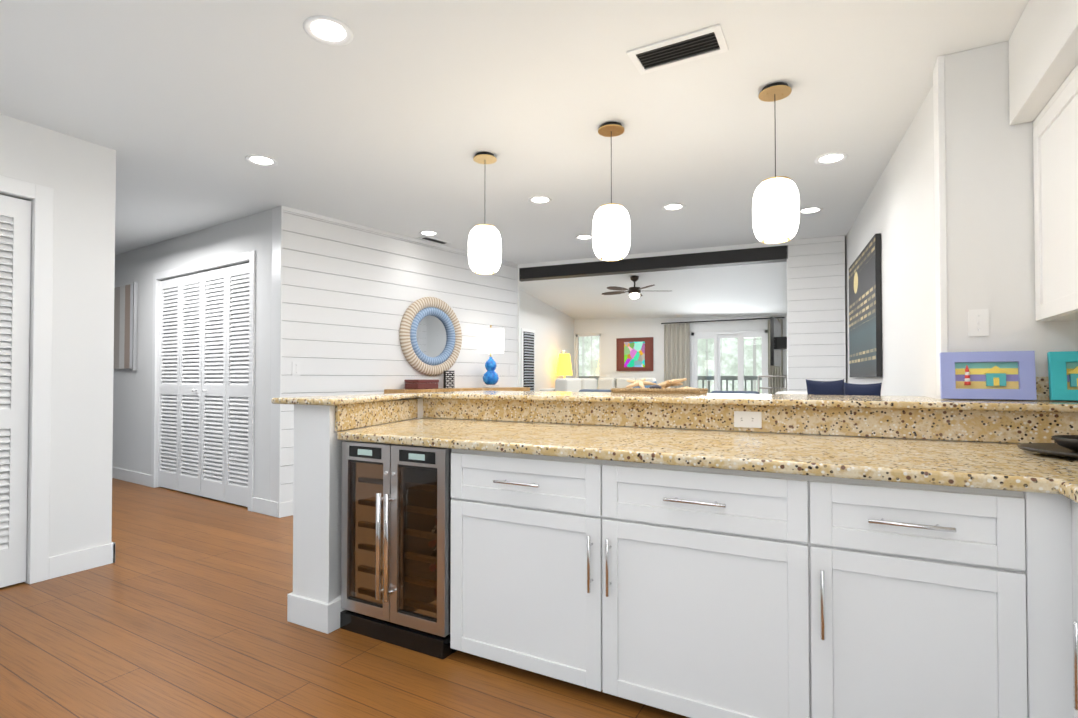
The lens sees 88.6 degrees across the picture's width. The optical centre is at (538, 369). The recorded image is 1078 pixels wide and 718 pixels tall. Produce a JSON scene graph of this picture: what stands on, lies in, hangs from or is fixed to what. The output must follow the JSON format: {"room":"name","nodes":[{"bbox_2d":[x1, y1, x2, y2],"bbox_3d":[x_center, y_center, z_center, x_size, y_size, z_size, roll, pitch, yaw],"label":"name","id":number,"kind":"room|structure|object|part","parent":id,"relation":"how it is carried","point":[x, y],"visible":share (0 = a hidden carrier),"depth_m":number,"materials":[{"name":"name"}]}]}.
{"room":"kitchen","nodes":[
{"label":"kitchen","id":0,"kind":"room"},
{"bbox_2d":[0,114,115,583],"bbox_3d":[-4.098,-0.123,1.412,0.500,2.607,5.000,0,-1,28],"label":"wall","id":1,"kind":"structure","parent":0,"point":[78,175],"depth_m":3.32,"materials":[{"name":"white paint"}]},
{"bbox_2d":[0,195,30,587],"bbox_3d":[-3.097,0.112,2.807,0.035,2.156,0.772,0,-1,28],"label":"door","id":2,"kind":"structure","parent":1,"relation":"attached to","point":[15,255],"depth_m":3.08,"materials":[{"name":"white wood"}]},
{"bbox_2d":[0,175,114,583],"bbox_3d":[-3.919,0.046,1.321,0.138,2.265,5.016,0,-1,28],"label":"trim","id":3,"kind":"structure","parent":1,"relation":"attached to","point":[43,566],"depth_m":3.16,"materials":[{"name":"white wood"}]},
{"bbox_2d":[112,209,277,516],"bbox_3d":[-4.427,-0.048,6.309,5.591,2.607,0.826,0,-1,28],"label":"wall","id":4,"kind":"structure","parent":0,"point":[192,404],"depth_m":5.38,"materials":[{"name":"white paint"}]},
{"bbox_2d":[114,282,137,369],"bbox_3d":[-4.704,-0.484,6.278,0.550,0.980,0.036,-1,-1,33],"label":"framed picture","id":5,"kind":"object","parent":4,"relation":"attached to","point":[125,322],"visible":0.93,"depth_m":6.23,"materials":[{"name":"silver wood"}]},
{"bbox_2d":[0,478,689,717],"bbox_3d":[1.144,1.314,6.794,14.500,0.100,19.500,0,-1,28],"label":"floor","id":6,"kind":"structure","parent":0,"point":[177,608],"depth_m":2.34,"materials":[{"name":"brown wood"}]},
{"bbox_2d":[294,405,462,432],"bbox_3d":[-0.820,0.688,3.069,0.376,1.034,1.082,0,-1,28],"label":"backsplash","id":7,"kind":"structure","parent":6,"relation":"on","point":[317,418],"depth_m":2.74,"materials":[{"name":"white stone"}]},
{"bbox_2d":[271,391,1077,432],"bbox_3d":[0.659,0.149,2.630,3.478,0.029,1.795,0,-1,28],"label":"countertop","id":8,"kind":"structure","parent":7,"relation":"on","point":[925,412],"depth_m":2.56,"materials":[{"name":"beige stone"}]},
{"bbox_2d":[611,378,707,393],"bbox_3d":[0.741,0.098,3.414,0.547,0.095,0.243,0,-1,28],"label":"tray","id":9,"kind":"object","parent":8,"relation":"on","point":[660,388],"visible":0.98,"depth_m":3.36,"materials":[{"name":"beige wood"}]},
{"bbox_2d":[939,351,1036,399],"bbox_3d":[1.894,0.025,2.342,0.314,0.204,0.052,0,-1,28],"label":"picture frame","id":10,"kind":"object","parent":8,"relation":"on","point":[1002,375],"visible":1,"depth_m":2.33,"materials":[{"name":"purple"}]},
{"bbox_2d":[1047,351,1077,400],"bbox_3d":[2.189,0.025,2.181,0.264,0.199,0.051,0,-1,28],"label":"picture frame","id":11,"kind":"object","parent":8,"relation":"on","point":[1063,374],"visible":0.98,"depth_m":2.22,"materials":[{"name":"teal wood"}]},
{"bbox_2d":[556,350,571,377],"bbox_3d":[0.523,0.463,11.412,0.340,1.744,0.340,0,-1,28],"label":"light","id":12,"kind":"object","parent":6,"relation":"on","point":[564,368],"visible":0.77,"depth_m":11.31,"materials":[{"name":"yellow fabric"}]},
{"bbox_2d":[579,389,610,391],"bbox_3d":[0.387,0.689,4.228,0.400,1.070,0.410,0,-1,28],"label":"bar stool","id":13,"kind":"object","parent":6,"relation":"on","point":[590,390],"visible":0.08,"depth_m":4.39,"materials":[{"name":"wood"}]},
{"bbox_2d":[540,378,669,391],"bbox_3d":[1.329,0.733,10.322,1.684,1.170,2.500,0,-1,28],"label":"sectional sofa","id":14,"kind":"object","parent":6,"relation":"on","point":[569,384],"visible":0.23,"depth_m":10.38,"materials":[{"name":"beige fabric"}]},
{"bbox_2d":[633,381,656,387],"bbox_3d":[2.031,0.462,10.633,0.500,0.492,0.181,0,-1,28],"label":"pillow","id":15,"kind":"object","parent":14,"relation":"on","point":[646,386],"depth_m":10.52,"materials":[{"name":"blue fabric"}]},
{"bbox_2d":[287,421,1077,717],"bbox_3d":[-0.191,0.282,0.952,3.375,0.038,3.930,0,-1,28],"label":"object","id":16,"kind":"structure","parent":6,"relation":"on","point":[692,573],"depth_m":1.82,"materials":[{"name":"white wood"}]},
{"bbox_2d":[1017,435,1077,457],"bbox_3d":[1.763,0.245,1.748,0.380,0.058,0.380,0,-1,28],"label":"charger plate","id":17,"kind":"object","parent":16,"relation":"on","point":[1065,445],"visible":1,"depth_m":1.78,"materials":[{"name":"brown metal"}]},
{"bbox_2d":[711,391,759,393],"bbox_3d":[1.296,0.681,3.735,0.400,1.070,0.410,0,-1,28],"label":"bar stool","id":18,"kind":"object","parent":6,"relation":"on","point":[736,392],"visible":0.04,"depth_m":3.87,"materials":[{"name":"wood"}]},
{"bbox_2d":[758,375,786,392],"bbox_3d":[3.691,0.692,8.789,0.448,1.207,0.496,0,-1,28],"label":"metal chair","id":19,"kind":"object","parent":6,"relation":"on","point":[759,387],"visible":0.31,"depth_m":8.99,"materials":[{"name":"grey metal"}]},
{"bbox_2d":[775,391,807,394],"bbox_3d":[1.673,0.678,3.530,0.400,1.070,0.410,0,-1,28],"label":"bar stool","id":20,"kind":"object","parent":6,"relation":"on","point":[792,392],"visible":0.04,"depth_m":3.71,"materials":[{"name":"wood"}]},
{"bbox_2d":[806,379,843,394],"bbox_3d":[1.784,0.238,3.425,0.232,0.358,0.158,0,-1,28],"label":"chair","id":21,"kind":"object","parent":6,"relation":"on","point":[813,387],"depth_m":3.41,"materials":[{"name":"blue fabric"}]},
{"bbox_2d":[806,379,881,395],"bbox_3d":[1.894,0.635,3.434,0.411,1.152,0.410,0,-1,28],"label":"bar stool","id":22,"kind":"object","parent":6,"relation":"on","point":[839,387],"visible":0.17,"depth_m":3.41,"materials":[{"name":"blue fabric"}]},
{"bbox_2d":[844,382,881,395],"bbox_3d":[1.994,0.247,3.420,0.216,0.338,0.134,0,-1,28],"label":"chair","id":23,"kind":"object","parent":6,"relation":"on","point":[849,389],"depth_m":3.40,"materials":[{"name":"blue fabric"}]},
{"bbox_2d":[270,205,518,517],"bbox_3d":[-1.267,-0.055,5.855,0.170,2.607,3.063,-1,-1,38],"label":"wall","id":24,"kind":"structure","parent":0,"point":[345,295],"depth_m":5.19,"materials":[{"name":"white wood"}]},
{"bbox_2d":[292,362,299,375],"bbox_3d":[-2.074,-0.009,4.722,0.022,0.116,0.072,0,-1,28],"label":"light switch","id":25,"kind":"object","parent":24,"relation":"attached to","point":[295,368],"visible":1,"depth_m":4.72,"materials":[{"name":"white plastic"}]},
{"bbox_2d":[399,297,461,375],"bbox_3d":[-1.126,-0.356,5.877,0.060,0.840,0.840,-1,-1,38],"label":"round mirror","id":26,"kind":"object","parent":24,"relation":"attached to","point":[430,334],"visible":1,"depth_m":5.85,"materials":[{"name":"wicker"}]},
{"bbox_2d":[384,387,529,393],"bbox_3d":[-0.805,0.302,6.040,0.347,0.200,1.862,-1,-1,38],"label":"console table","id":27,"kind":"object","parent":24,"relation":"attached to","point":[390,391],"visible":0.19,"depth_m":5.76,"materials":[{"name":"brown wood"}]},
{"bbox_2d":[404,380,438,388],"bbox_3d":[-1.190,0.147,5.619,0.188,0.095,0.308,-1,-1,32],"label":"box","id":28,"kind":"object","parent":27,"relation":"on","point":[421,384],"visible":1,"depth_m":5.52,"materials":[{"name":"red wood"}]},
{"bbox_2d":[443,371,453,387],"bbox_3d":[-0.969,0.104,5.953,0.032,0.190,0.130,-1,-1,38],"label":"block sign","id":29,"kind":"object","parent":27,"relation":"on","point":[448,380],"visible":1,"depth_m":5.93,"materials":[{"name":"black"}]},
{"bbox_2d":[477,325,504,387],"bbox_3d":[-0.549,-0.154,6.293,0.316,0.717,0.316,0,-1,28],"label":"lamp","id":30,"kind":"object","parent":27,"relation":"on","point":[490,340],"visible":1,"depth_m":6.20,"materials":[{"name":"ceramic"}]},
{"bbox_2d":[0,0,1028,284],"bbox_3d":[-2.455,-1.447,3.348,11.500,0.100,9.934,0,-1,28],"label":"ceiling","id":31,"kind":"structure","parent":0,"point":[394,116],"depth_m":2.94,"materials":[{"name":"white paint"}]},
{"bbox_2d":[245,154,277,166],"bbox_3d":[-1.842,-1.387,3.670,0.196,0.008,0.196,0,-1,28],"label":"recessed light","id":32,"kind":"object","parent":31,"relation":"in","point":[262,160],"visible":1,"depth_m":3.67,"materials":[{"name":"white"}]},
{"bbox_2d":[303,16,352,45],"bbox_3d":[-0.876,-1.408,2.300,0.196,0.008,0.196,0,-1,28],"label":"recessed light","id":33,"kind":"object","parent":31,"relation":"in","point":[327,30],"visible":1,"depth_m":2.30,"materials":[{"name":"white plastic"}]},
{"bbox_2d":[419,231,437,235],"bbox_3d":[-1.100,-1.359,5.509,0.196,0.008,0.196,0,-1,28],"label":"recessed light","id":34,"kind":"object","parent":31,"relation":"in","point":[429,233],"visible":0.98,"depth_m":5.52,"materials":[{"name":"white"}]},
{"bbox_2d":[417,236,450,244],"bbox_3d":[-1.094,-1.354,5.792,0.140,0.010,0.360,-1,-1,36],"label":"ceiling vent","id":35,"kind":"object","parent":31,"relation":"in","point":[434,240],"visible":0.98,"depth_m":5.78,"materials":[{"name":"white metal"}]},
{"bbox_2d":[468,152,501,274],"bbox_3d":[-0.351,-1.011,3.588,0.216,0.763,0.216,0,-1,28],"label":"pendant light","id":36,"kind":"object","parent":31,"relation":"hanging from","point":[484,249],"visible":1,"depth_m":3.51,"materials":[{"name":"white glass"}]},
{"bbox_2d":[528,196,551,203],"bbox_3d":[0.009,-1.375,4.479,0.196,0.008,0.196,0,-1,28],"label":"recessed light","id":37,"kind":"object","parent":31,"relation":"in","point":[540,199],"visible":1,"depth_m":4.47,"materials":[{"name":"white"}]},
{"bbox_2d":[575,235,591,239],"bbox_3d":[0.465,-1.356,5.667,0.196,0.008,0.196,0,-1,28],"label":"recessed light","id":38,"kind":"object","parent":31,"relation":"in","point":[583,237],"visible":0.98,"depth_m":5.67,"materials":[{"name":"white"}]},
{"bbox_2d":[592,122,629,260],"bbox_3d":[0.415,-1.017,3.172,0.216,0.763,0.216,0,-1,28],"label":"pendant light","id":39,"kind":"object","parent":31,"relation":"hanging from","point":[611,232],"visible":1,"depth_m":3.09,"materials":[{"name":"white glass"}]},
{"bbox_2d":[662,203,685,210],"bbox_3d":[1.137,-1.372,4.664,0.196,0.008,0.196,0,-1,28],"label":"recessed light","id":40,"kind":"object","parent":31,"relation":"in","point":[674,207],"visible":0.98,"depth_m":4.66,"materials":[{"name":"white plastic"}]},
{"bbox_2d":[627,24,728,74],"bbox_3d":[0.612,-1.406,2.441,0.400,0.010,0.200,0,-1,28],"label":"ceiling vent","id":41,"kind":"object","parent":31,"relation":"in","point":[693,46],"visible":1,"depth_m":2.43,"materials":[{"name":"white"}]},
{"bbox_2d":[752,82,799,243],"bbox_3d":[1.179,-1.024,2.758,0.216,0.763,0.216,0,-1,28],"label":"pendant light","id":42,"kind":"object","parent":31,"relation":"hanging from","point":[776,210],"visible":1,"depth_m":2.68,"materials":[{"name":"white glass"}]},
{"bbox_2d":[800,207,822,213],"bbox_3d":[2.337,-1.370,4.762,0.196,0.008,0.196,0,-1,28],"label":"recessed light","id":43,"kind":"object","parent":31,"relation":"in","point":[810,210],"visible":0.85,"depth_m":4.76,"materials":[{"name":"white"}]},
{"bbox_2d":[814,152,847,164],"bbox_3d":[1.921,-1.388,3.635,0.196,0.008,0.196,0,-1,28],"label":"recessed light","id":44,"kind":"object","parent":31,"relation":"in","point":[831,158],"visible":1,"depth_m":3.63,"materials":[{"name":"white plastic"}]},
{"bbox_2d":[519,289,573,390],"bbox_3d":[-0.543,-0.386,10.081,0.120,3.400,5.620,0,-1,28],"label":"wall","id":45,"kind":"structure","parent":0,"point":[552,327],"depth_m":11.21,"materials":[{"name":"white paint"}]},
{"bbox_2d":[521,328,534,390],"bbox_3d":[-0.191,-0.152,10.549,0.050,1.256,0.520,0,-1,28],"label":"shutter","id":46,"kind":"object","parent":45,"relation":"attached to","point":[527,357],"visible":0.92,"depth_m":10.51,"materials":[{"name":"white wood"}]},
{"bbox_2d":[519,262,786,318],"bbox_3d":[0.809,-1.543,9.366,11.500,1.372,5.978,0,-1,28],"label":"ceiling","id":47,"kind":"structure","parent":0,"point":[754,290],"depth_m":9.68,"materials":[{"name":"white paint"}]},
{"bbox_2d":[602,276,653,298],"bbox_3d":[1.504,-1.304,8.840,1.122,0.358,1.132,0,-1,28],"label":"ceiling fan","id":48,"kind":"object","parent":47,"relation":"hanging from","point":[634,292],"visible":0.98,"depth_m":8.74,"materials":[{"name":"brown metal"}]},
{"bbox_2d":[519,242,787,281],"bbox_3d":[1.194,-1.252,6.492,3.154,0.192,0.172,0,-1,23],"label":"header beam","id":49,"kind":"structure","parent":0,"point":[740,254],"depth_m":6.32,"materials":[{"name":"black wood"}]},
{"bbox_2d":[574,316,787,390],"bbox_3d":[3.945,-0.375,10.774,7.348,3.400,0.120,0,-1,28],"label":"wall","id":50,"kind":"structure","parent":0,"point":[610,330],"depth_m":11.61,"materials":[{"name":"white paint"}]},
{"bbox_2d":[576,333,600,378],"bbox_3d":[1.115,-0.155,12.306,0.617,1.282,0.060,0,-1,28],"label":"window","id":51,"kind":"structure","parent":50,"relation":"in","point":[577,352],"depth_m":12.34,"materials":[{"name":"white"}]},
{"bbox_2d":[616,337,652,370],"bbox_3d":[2.029,-0.325,11.722,0.805,0.707,0.034,0,-1,28],"label":"picture","id":52,"kind":"object","parent":50,"relation":"attached to","point":[648,354],"visible":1,"depth_m":11.70,"materials":[{"name":"brown wood"}]},
{"bbox_2d":[624,341,644,366],"bbox_3d":[2.020,-0.326,11.706,0.451,0.538,0.002,0,-1,28],"label":"canvas","id":53,"kind":"object","parent":52,"relation":"attached to","point":[634,354],"visible":1,"depth_m":11.70},
{"bbox_2d":[661,317,784,323],"bbox_3d":[3.562,-0.962,10.864,2.330,0.023,0.101,0,-1,28],"label":"curtain rod","id":54,"kind":"object","parent":50,"relation":"attached to","point":[721,320],"visible":1,"depth_m":10.81,"materials":[{"name":"black metal"}]},
{"bbox_2d":[664,323,689,387],"bbox_3d":[2.798,0.188,11.220,0.518,2.248,0.076,0,-1,28],"label":"curtain","id":55,"kind":"object","parent":54,"relation":"hanging from","point":[676,351],"visible":0.52,"depth_m":11.22,"materials":[{"name":"beige fabric"}]},
{"bbox_2d":[768,319,782,393],"bbox_3d":[4.424,0.174,10.338,0.255,2.248,0.076,0,-1,28],"label":"curtain","id":56,"kind":"object","parent":54,"relation":"hanging from","point":[775,381],"visible":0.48,"depth_m":10.34,"materials":[{"name":"beige fabric"}]},
{"bbox_2d":[691,330,767,393],"bbox_3d":[3.740,0.284,10.875,1.443,2.086,0.080,0,-1,28],"label":"sliding window","id":57,"kind":"structure","parent":50,"relation":"in","point":[718,335],"depth_m":10.89,"materials":[{"name":"white"}]},
{"bbox_2d":[463,413,1077,443],"bbox_3d":[0.747,0.228,2.691,3.383,0.124,0.019,0,-1,28],"label":"backsplash","id":58,"kind":"structure","parent":0,"relation":"attached to","point":[1024,436],"depth_m":2.47,"materials":[{"name":"beige stone"}]},
{"bbox_2d":[787,235,845,391],"bbox_3d":[2.882,-0.056,5.758,0.536,2.607,0.160,0,-1,23],"label":"shiplap wall","id":59,"kind":"structure","parent":0,"point":[816,340],"depth_m":5.69,"materials":[{"name":"grey wood"}]},
{"bbox_2d":[845,86,937,398],"bbox_3d":[2.568,-0.081,4.129,0.160,2.607,3.406,0,-1,22],"label":"wall","id":60,"kind":"structure","parent":0,"point":[897,211],"depth_m":3.46,"materials":[{"name":"white paint"}]},
{"bbox_3d":[2.678,-0.452,4.566,0.036,1.026,1.346,0,-1,22],"label":"drive-in poster","id":61,"kind":"part","parent":60,"relation":"part of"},
{"bbox_2d":[933,41,1077,400],"bbox_3d":[2.116,-0.109,2.365,0.666,2.607,0.136,0,-1,28],"label":"wall","id":62,"kind":"structure","parent":0,"point":[984,205],"depth_m":2.40,"materials":[{"name":"white paint"}]},
{"bbox_2d":[968,309,988,335],"bbox_3d":[1.909,-0.205,2.400,0.072,0.116,0.016,0,-1,28],"label":"light switch","id":63,"kind":"object","parent":62,"relation":"attached to","point":[978,322],"visible":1,"depth_m":2.40,"materials":[{"name":"white plastic"}]},
{"bbox_2d":[947,377,1049,400],"bbox_3d":[2.091,0.078,2.291,0.637,0.098,0.020,0,-1,28],"label":"backsplash","id":64,"kind":"structure","parent":62,"relation":"attached to","point":[1042,383],"depth_m":2.29,"materials":[{"name":"beige stone"}]},
{"bbox_3d":[3.936,-0.418,8.003,0.120,3.400,4.760,0,-1,28],"label":"wall","id":65,"kind":"structure","parent":0,"visible":0},
{"bbox_2d":[770,317,786,366],"bbox_3d":[4.176,-0.446,9.133,0.530,0.769,1.240,0,-1,28],"label":"tv","id":66,"kind":"object","parent":65,"relation":"attached to","point":[778,342],"visible":0.55,"depth_m":9.05,"materials":[{"name":"black"}]},
{"bbox_3d":[0.975,-0.154,-0.561,0.120,2.607,6.370,0,-1,28],"label":"wall","id":67,"kind":"structure","parent":0,"visible":0},
{"bbox_2d":[1008,0,1077,124],"bbox_3d":[1.183,-1.257,0.405,0.414,0.365,4.236,0,-1,28],"label":"soffit","id":68,"kind":"object","parent":67,"relation":"attached to","point":[1043,65],"depth_m":2.04,"materials":[{"name":"white paint"}]},
{"bbox_2d":[1032,60,1077,320],"bbox_3d":[2.015,-0.629,1.850,0.339,0.841,0.885,0,-1,28],"label":"upper cabinet","id":69,"kind":"object","parent":67,"relation":"attached to","point":[1055,131],"depth_m":2.09,"materials":[{"name":"white wood"}]},
{"label":"outside","id":70,"kind":"structure","parent":0,"visible":0},
{"bbox_3d":[3.839,1.399,12.283,9.000,0.100,2.480,0,-1,28],"label":"deck","id":71,"kind":"object","parent":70,"visible":0},
{"bbox_2d":[579,376,761,392],"bbox_3d":[4.382,0.696,13.296,9.000,1.096,0.100,0,-1,28],"label":"rail","id":72,"kind":"object","parent":71,"relation":"on","point":[732,378],"depth_m":13.21,"materials":[{"name":"grey paint"}]},
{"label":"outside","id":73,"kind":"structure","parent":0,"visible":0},
{"bbox_2d":[579,336,761,393],"bbox_3d":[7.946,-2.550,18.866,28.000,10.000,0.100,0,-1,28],"label":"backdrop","id":74,"kind":"structure","parent":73,"point":[704,357],"depth_m":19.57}
]}

